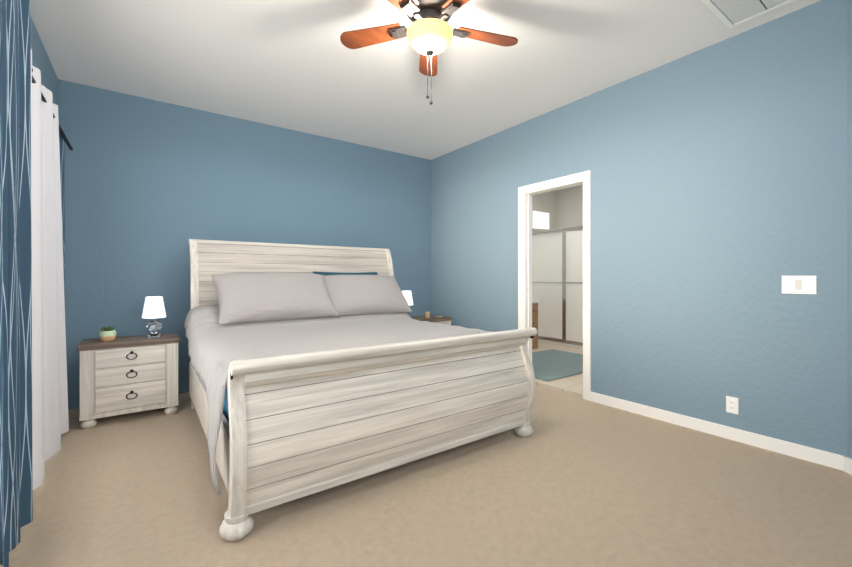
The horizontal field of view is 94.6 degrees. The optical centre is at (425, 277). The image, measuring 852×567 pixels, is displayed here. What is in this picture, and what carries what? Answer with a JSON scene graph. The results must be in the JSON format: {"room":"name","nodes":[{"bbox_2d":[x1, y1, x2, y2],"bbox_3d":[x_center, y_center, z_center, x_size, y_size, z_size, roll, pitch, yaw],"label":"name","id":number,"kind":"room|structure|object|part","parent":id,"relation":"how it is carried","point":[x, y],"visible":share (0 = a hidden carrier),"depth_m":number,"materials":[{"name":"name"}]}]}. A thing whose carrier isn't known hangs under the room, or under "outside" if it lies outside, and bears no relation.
{"room":"bedroom","nodes":[
{"label":"bedroom","id":0,"kind":"room"},
{"bbox_2d":[30,15,57,104],"bbox_3d":[-1.510,-0.282,0.967,0.120,2.865,5.891,0,0,-36],"label":"wall","id":1,"kind":"structure","parent":0,"point":[41,62],"depth_m":2.90,"materials":[{"name":"blue"}]},
{"bbox_2d":[58,79,430,399],"bbox_3d":[-1.586,-0.282,4.612,4.244,2.865,0.120,0,0,-36],"label":"wall","id":2,"kind":"structure","parent":0,"point":[152,187],"depth_m":3.94,"materials":[{"name":"blue paint"}]},
{"bbox_2d":[68,383,188,409],"bbox_3d":[-1.547,1.107,4.557,4.004,0.085,0.014,0,0,-36],"label":"baseboard","id":3,"kind":"structure","parent":2,"relation":"attached to","point":[75,403],"depth_m":3.46,"materials":[{"name":"blue"}]},
{"bbox_2d":[30,0,820,190],"bbox_3d":[1.393,-1.765,3.315,7.574,0.100,6.324,0,0,-36],"label":"ceiling","id":4,"kind":"structure","parent":0,"point":[296,65],"depth_m":3.06,"materials":[{"name":"white paint"}]},
{"bbox_2d":[0,0,72,566],"bbox_3d":[-1.976,-0.273,1.930,0.128,2.823,3.150,0,0,-36],"label":"curtains","id":5,"kind":"object","parent":4,"relation":"hanging from","point":[34,423],"visible":1,"depth_m":1.79,"materials":[{"name":"white fabric"}]},
{"bbox_3d":[-2.400,-1.050,2.518,0.054,0.054,1.700,0,0,-36],"label":"rod","id":6,"kind":"part","parent":5,"relation":"part of","materials":[{"name":"black metal"}]},
{"bbox_2d":[340,0,517,104],"bbox_3d":[0.052,-1.370,2.286,1.119,0.689,1.076,0,0,-36],"label":"ceiling fan","id":7,"kind":"object","parent":4,"relation":"hanging from","point":[429,33],"visible":1,"depth_m":2.32,"materials":[{"name":"brown wood"}]},
{"bbox_3d":[-0.330,-1.495,2.433,0.315,0.034,0.373,0,0,-36],"label":"blade","id":8,"kind":"part","parent":7,"relation":"part of","materials":[{"name":"brown wood"}]},
{"bbox_3d":[-0.193,-1.495,2.018,0.408,0.034,0.229,0,0,-36],"label":"blade","id":9,"kind":"part","parent":7,"relation":"part of","materials":[{"name":"brown wood"}]},
{"bbox_3d":[0.018,-1.495,2.692,0.307,0.034,0.378,0,0,-36],"label":"blade","id":10,"kind":"part","parent":7,"relation":"part of","materials":[{"name":"brown wood"}]},
{"bbox_3d":[0.022,-1.391,2.323,0.274,0.118,0.274,0,0,-36],"label":"lamp shade","id":11,"kind":"part","parent":7,"relation":"part of","materials":[{"name":"white glass"}]},
{"bbox_3d":[0.251,-1.495,2.019,0.135,0.034,0.411,0,0,-36],"label":"blade","id":12,"kind":"part","parent":7,"relation":"part of","materials":[{"name":"brown wood"}]},
{"bbox_3d":[0.377,-1.495,2.441,0.410,0.034,0.218,0,0,-36],"label":"blade","id":13,"kind":"part","parent":7,"relation":"part of","materials":[{"name":"brown wood"}]},
{"bbox_2d":[701,0,796,28],"bbox_3d":[2.054,-1.709,2.199,0.617,0.012,0.772,0,0,-36],"label":"ceiling vent","id":14,"kind":"object","parent":4,"relation":"in","point":[729,14],"visible":0.93,"depth_m":2.49,"materials":[{"name":"white metal"}]},
{"bbox_2d":[0,385,851,566],"bbox_3d":[0.082,1.200,2.183,4.124,0.100,6.011,0,0,-36],"label":"floor carpet","id":15,"kind":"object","parent":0,"point":[572,481],"visible":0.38,"depth_m":1.99,"materials":[{"name":"beige carpet"}]},
{"bbox_2d":[77,333,179,428],"bbox_3d":[-2.456,0.830,3.289,0.656,0.640,0.422,0,0,-36],"label":"nightstand","id":16,"kind":"object","parent":15,"relation":"on","point":[126,374],"visible":1,"depth_m":3.12,"materials":[{"name":"white wood"}]},
{"bbox_2d":[99,326,116,340],"bbox_3d":[-2.575,0.448,3.180,0.113,0.122,0.113,0,0,-36],"label":"plant","id":17,"kind":"object","parent":16,"relation":"on","point":[108,333],"visible":1,"depth_m":3.15,"materials":[{"name":"green plant"}]},
{"bbox_3d":[-2.575,0.489,3.180,0.112,0.040,0.112,0,0,-36],"label":"pot","id":18,"kind":"part","parent":17,"relation":"part of","materials":[{"name":"brown ceramic"}]},
{"bbox_3d":[-2.575,0.448,3.180,0.113,0.042,0.113,0,0,-36],"label":"pot","id":19,"kind":"part","parent":17,"relation":"part of","materials":[{"name":"green ceramic"}]},
{"bbox_3d":[-2.347,0.628,3.137,0.452,0.135,0.016,0,0,-36],"label":"drawer","id":20,"kind":"part","parent":16,"relation":"part of","materials":[{"name":"white wood"}]},
{"bbox_3d":[-2.347,0.773,3.137,0.452,0.135,0.016,0,0,-36],"label":"drawer","id":21,"kind":"part","parent":16,"relation":"part of","materials":[{"name":"beige wood"}]},
{"bbox_3d":[-2.347,0.943,3.137,0.452,0.185,0.016,0,0,-36],"label":"drawer","id":22,"kind":"part","parent":16,"relation":"part of","materials":[{"name":"beige wood"}]},
{"bbox_3d":[-2.338,0.617,3.124,0.075,0.067,0.016,0,0,-36],"label":"handle","id":23,"kind":"part","parent":16,"relation":"part of","materials":[{"name":"black metal"}]},
{"bbox_3d":[-2.338,0.762,3.124,0.075,0.067,0.016,0,0,-36],"label":"handle","id":24,"kind":"part","parent":16,"relation":"part of","materials":[{"name":"black metal"}]},
{"bbox_3d":[-2.338,0.932,3.124,0.075,0.067,0.016,0,0,-36],"label":"handle","id":25,"kind":"part","parent":16,"relation":"part of","materials":[{"name":"black metal"}]},
{"bbox_2d":[142,296,165,337],"bbox_3d":[-2.352,0.337,3.401,0.176,0.345,0.176,0,0,-36],"label":"lamp","id":26,"kind":"object","parent":16,"relation":"on","point":[154,308],"visible":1,"depth_m":3.35,"materials":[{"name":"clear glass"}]},
{"bbox_3d":[-2.352,0.254,3.401,0.176,0.180,0.176,0,0,-36],"label":"lamp shade","id":27,"kind":"part","parent":26,"relation":"part of","materials":[{"name":"white fabric"}]},
{"bbox_2d":[184,239,536,540],"bbox_3d":[-0.673,0.398,3.229,2.180,1.504,2.380,0,0,-36],"label":"bed","id":28,"kind":"object","parent":15,"relation":"on","point":[313,369],"visible":1,"depth_m":2.38,"materials":[{"name":"white wood"}]},
{"bbox_3d":[-2.086,0.355,3.534,0.058,1.390,0.201,0,0,-36],"label":"head post","id":29,"kind":"part","parent":28,"relation":"part of","materials":[{"name":"white wood"}]},
{"bbox_3d":[-1.465,0.880,2.622,0.030,0.280,2.100,0,0,-36],"label":"rail","id":30,"kind":"part","parent":28,"relation":"part of","materials":[{"name":"beige wood"}]},
{"bbox_3d":[-0.686,0.580,3.184,1.861,0.260,2.015,0,0,-36],"label":"mattress","id":31,"kind":"part","parent":28,"relation":"part of","materials":[{"name":"blue"}]},
{"bbox_3d":[-0.839,0.709,1.748,0.058,0.698,0.132,0,0,-36],"label":"foot post","id":32,"kind":"part","parent":28,"relation":"part of","materials":[{"name":"beige wood"}]},
{"bbox_2d":[210,272,339,323],"bbox_3d":[-1.317,0.161,3.511,1.029,0.422,0.441,0,0,-36],"label":"pillow","id":33,"kind":"object","parent":28,"relation":"on","point":[243,297],"depth_m":3.36,"materials":[{"name":"fabric"}]},
{"bbox_3d":[-1.265,0.358,4.129,1.979,1.384,0.173,0,0,-36],"label":"head panel","id":34,"kind":"part","parent":28,"relation":"part of","materials":[{"name":"white wood"}]},
{"bbox_2d":[184,305,489,494],"bbox_3d":[-0.685,0.609,3.183,2.106,0.734,2.009,0,0,-36],"label":"quilt","id":35,"kind":"object","parent":28,"relation":"on","point":[217,335],"depth_m":2.92,"materials":[{"name":"grey fabric"}]},
{"bbox_2d":[313,271,377,275],"bbox_3d":[-0.807,0.145,4.199,0.756,0.422,0.199,0,0,-36],"label":"pillow","id":36,"kind":"object","parent":28,"relation":"on","point":[318,273],"depth_m":4.20,"materials":[{"name":"blue fabric"}]},
{"bbox_2d":[323,275,412,316],"bbox_3d":[-0.630,0.171,4.029,0.944,0.407,0.424,0,0,-36],"label":"pillow","id":37,"kind":"object","parent":28,"relation":"on","point":[344,295],"depth_m":3.88,"materials":[{"name":"fabric"}]},
{"bbox_3d":[-0.048,0.453,2.294,1.865,0.075,0.045,0,0,-36],"label":"foot mould","id":38,"kind":"part","parent":28,"relation":"part of","materials":[{"name":"beige wood"}]},
{"bbox_3d":[-0.057,0.712,2.307,1.875,0.685,0.110,0,0,-36],"label":"foot panel","id":39,"kind":"part","parent":28,"relation":"part of","materials":[{"name":"white wood"}]},
{"bbox_3d":[-0.438,0.355,4.715,0.058,1.390,0.201,0,0,-36],"label":"head post","id":40,"kind":"part","parent":28,"relation":"part of","materials":[{"name":"white wood"}]},
{"bbox_3d":[0.724,0.709,2.868,0.058,0.698,0.132,0,0,-36],"label":"foot post","id":41,"kind":"part","parent":28,"relation":"part of","materials":[{"name":"beige wood"}]},
{"bbox_2d":[412,315,451,324],"bbox_3d":[-0.042,0.830,5.019,0.656,0.640,0.422,0,0,-36],"label":"nightstand","id":42,"kind":"object","parent":15,"relation":"on","point":[443,320],"visible":0.04,"depth_m":4.97,"materials":[{"name":"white wood"}]},
{"bbox_2d":[402,291,412,317],"bbox_3d":[-0.246,0.336,4.960,0.176,0.345,0.176,0,0,-36],"label":"lamp","id":43,"kind":"object","parent":42,"relation":"on","point":[408,296],"visible":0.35,"depth_m":4.90,"materials":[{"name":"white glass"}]},
{"bbox_3d":[-0.246,0.254,4.960,0.176,0.180,0.176,0,0,-36],"label":"lamp shade","id":44,"kind":"part","parent":43,"relation":"part of","materials":[{"name":"white fabric"}]},
{"bbox_2d":[425,312,429,317],"bbox_3d":[0.021,0.473,5.017,0.060,0.072,0.059,0,0,-36],"label":"candle","id":45,"kind":"object","parent":42,"relation":"on","point":[427,314],"visible":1,"depth_m":4.99,"materials":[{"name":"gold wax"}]},
{"bbox_2d":[532,191,555,231],"bbox_3d":[1.276,-0.283,6.913,3.090,2.865,0.120,0,0,-36],"label":"wall","id":46,"kind":"structure","parent":0,"point":[546,201],"depth_m":7.61,"materials":[{"name":"white paint"}]},
{"bbox_2d":[533,208,550,229],"bbox_3d":[2.194,-1.090,7.478,0.540,0.400,0.028,0,0,-36],"label":"bathroom window","id":47,"kind":"structure","parent":46,"relation":"in","point":[540,220],"depth_m":7.49,"materials":[{"name":"white glass"}]},
{"bbox_3d":[2.178,-1.270,7.466,0.500,0.040,0.028,0,0,-36],"label":"bathroom window frame","id":48,"kind":"part","parent":47,"relation":"part of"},
{"bbox_3d":[2.397,-1.090,7.623,0.040,0.400,0.028,0,0,-36],"label":"bathroom window frame","id":49,"kind":"part","parent":47,"relation":"part of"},
{"bbox_2d":[532,342,582,397],"bbox_3d":[2.254,1.200,5.652,3.210,0.100,3.310,0,0,-36],"label":"floor","id":50,"kind":"structure","parent":0,"point":[572,385],"depth_m":4.35,"materials":[{"name":"tile"}]},
{"bbox_2d":[532,300,539,348],"bbox_3d":[1.415,0.757,6.496,0.610,0.785,0.680,0,0,-36],"label":"bathroom vanity","id":51,"kind":"object","parent":50,"relation":"on","point":[535,321],"visible":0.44,"depth_m":6.35,"materials":[{"name":"brown wood"}]},
{"bbox_3d":[1.603,0.530,6.242,0.500,0.180,0.012,0,0,-36],"label":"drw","id":52,"kind":"part","parent":51,"relation":"part of","materials":[{"name":"brown wood"}]},
{"bbox_3d":[1.603,0.735,6.242,0.500,0.180,0.012,0,0,-36],"label":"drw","id":53,"kind":"part","parent":51,"relation":"part of","materials":[{"name":"brown wood"}]},
{"bbox_2d":[532,349,582,380],"bbox_3d":[1.674,1.139,5.285,1.620,0.022,1.150,0,0,-36],"label":"bath rug","id":54,"kind":"object","parent":50,"relation":"on","point":[551,364],"visible":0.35,"depth_m":5.11,"materials":[{"name":"teal fabric"}]},
{"bbox_2d":[532,226,582,348],"bbox_3d":[2.331,0.157,6.643,0.090,1.985,1.542,0,0,-36],"label":"shower","id":55,"kind":"object","parent":50,"relation":"on","point":[557,273],"visible":0.48,"depth_m":6.73,"materials":[{"name":"white glass"}]},
{"bbox_3d":[2.119,0.135,6.964,0.008,1.830,0.720,0,0,-36],"label":"glass","id":56,"kind":"part","parent":55,"relation":"part of","materials":[{"name":"white"}]},
{"bbox_3d":[2.546,0.135,6.311,0.008,1.830,0.700,0,0,-36],"label":"glass","id":57,"kind":"part","parent":55,"relation":"part of","materials":[{"name":"white glass"}]},
{"bbox_2d":[556,185,582,228],"bbox_3d":[3.510,-0.283,6.552,0.120,2.865,3.310,0,0,-36],"label":"wall","id":58,"kind":"structure","parent":0,"point":[569,207],"depth_m":7.52,"materials":[{"name":"white paint"}]},
{"bbox_2d":[431,0,846,456],"bbox_3d":[1.340,-0.282,4.069,0.120,2.865,4.171,0,0,-36],"label":"wall","id":59,"kind":"structure","parent":0,"point":[718,190],"depth_m":2.94,"materials":[{"name":"blue paint"}]},
{"bbox_2d":[528,194,529,353],"bbox_3d":[1.136,0.114,4.347,0.012,2.072,0.012,0,0,-36],"label":"door frame","id":60,"kind":"object","parent":59,"relation":"attached to","point":[529,268],"visible":0.64,"depth_m":4.34,"materials":[{"name":"white wood"}]},
{"bbox_2d":[518,170,590,400],"bbox_3d":[1.334,0.073,4.065,0.136,2.155,0.867,0,0,-36],"label":"door frame","id":61,"kind":"structure","parent":59,"relation":"attached to","point":[587,282],"depth_m":3.96,"materials":[{"name":"white wood"}]},
{"bbox_3d":[1.285,-0.973,4.030,0.016,0.065,0.737,0,0,-36],"label":"door trim","id":62,"kind":"part","parent":61,"relation":"part of","materials":[{"name":"white wood"}]},
{"bbox_3d":[1.340,-0.931,4.069,0.120,0.018,0.701,0,0,-36],"label":"door jamb","id":63,"kind":"part","parent":61,"relation":"part of","materials":[{"name":"white wood"}]},
{"bbox_2d":[590,392,844,470],"bbox_3d":[2.020,1.108,3.007,0.014,0.085,1.652,0,0,-36],"label":"baseboard","id":64,"kind":"structure","parent":59,"relation":"attached to","point":[824,458],"depth_m":2.79,"materials":[{"name":"white wood"}]},
{"bbox_2d":[726,396,737,413],"bbox_3d":[2.175,0.905,2.793,0.009,0.116,0.072,0,0,-36],"label":"electrical outlet","id":65,"kind":"object","parent":59,"relation":"attached to","point":[731,404],"visible":1,"depth_m":2.79,"materials":[{"name":"white plastic"}]},
{"bbox_2d":[782,276,816,293],"bbox_3d":[2.378,0.045,2.510,0.010,0.116,0.164,0,0,-36],"label":"light switch","id":66,"kind":"object","parent":59,"relation":"attached to","point":[799,284],"visible":1,"depth_m":2.50,"materials":[{"name":"white plastic"}]},
{"bbox_2d":[847,0,851,458],"bbox_3d":[2.405,-0.282,1.353,0.120,2.865,2.546,0,0,9],"label":"wall","id":67,"kind":"structure","parent":0,"point":[849,228],"depth_m":2.33,"materials":[{"name":"blue paint"}]},
{"bbox_2d":[843,456,851,474],"bbox_3d":[2.316,1.108,1.227,0.020,0.085,2.268,0,0,9],"label":"baseboard","id":68,"kind":"structure","parent":67,"relation":"attached to","point":[847,464],"depth_m":2.32,"materials":[{"name":"white wood"}]}
]}

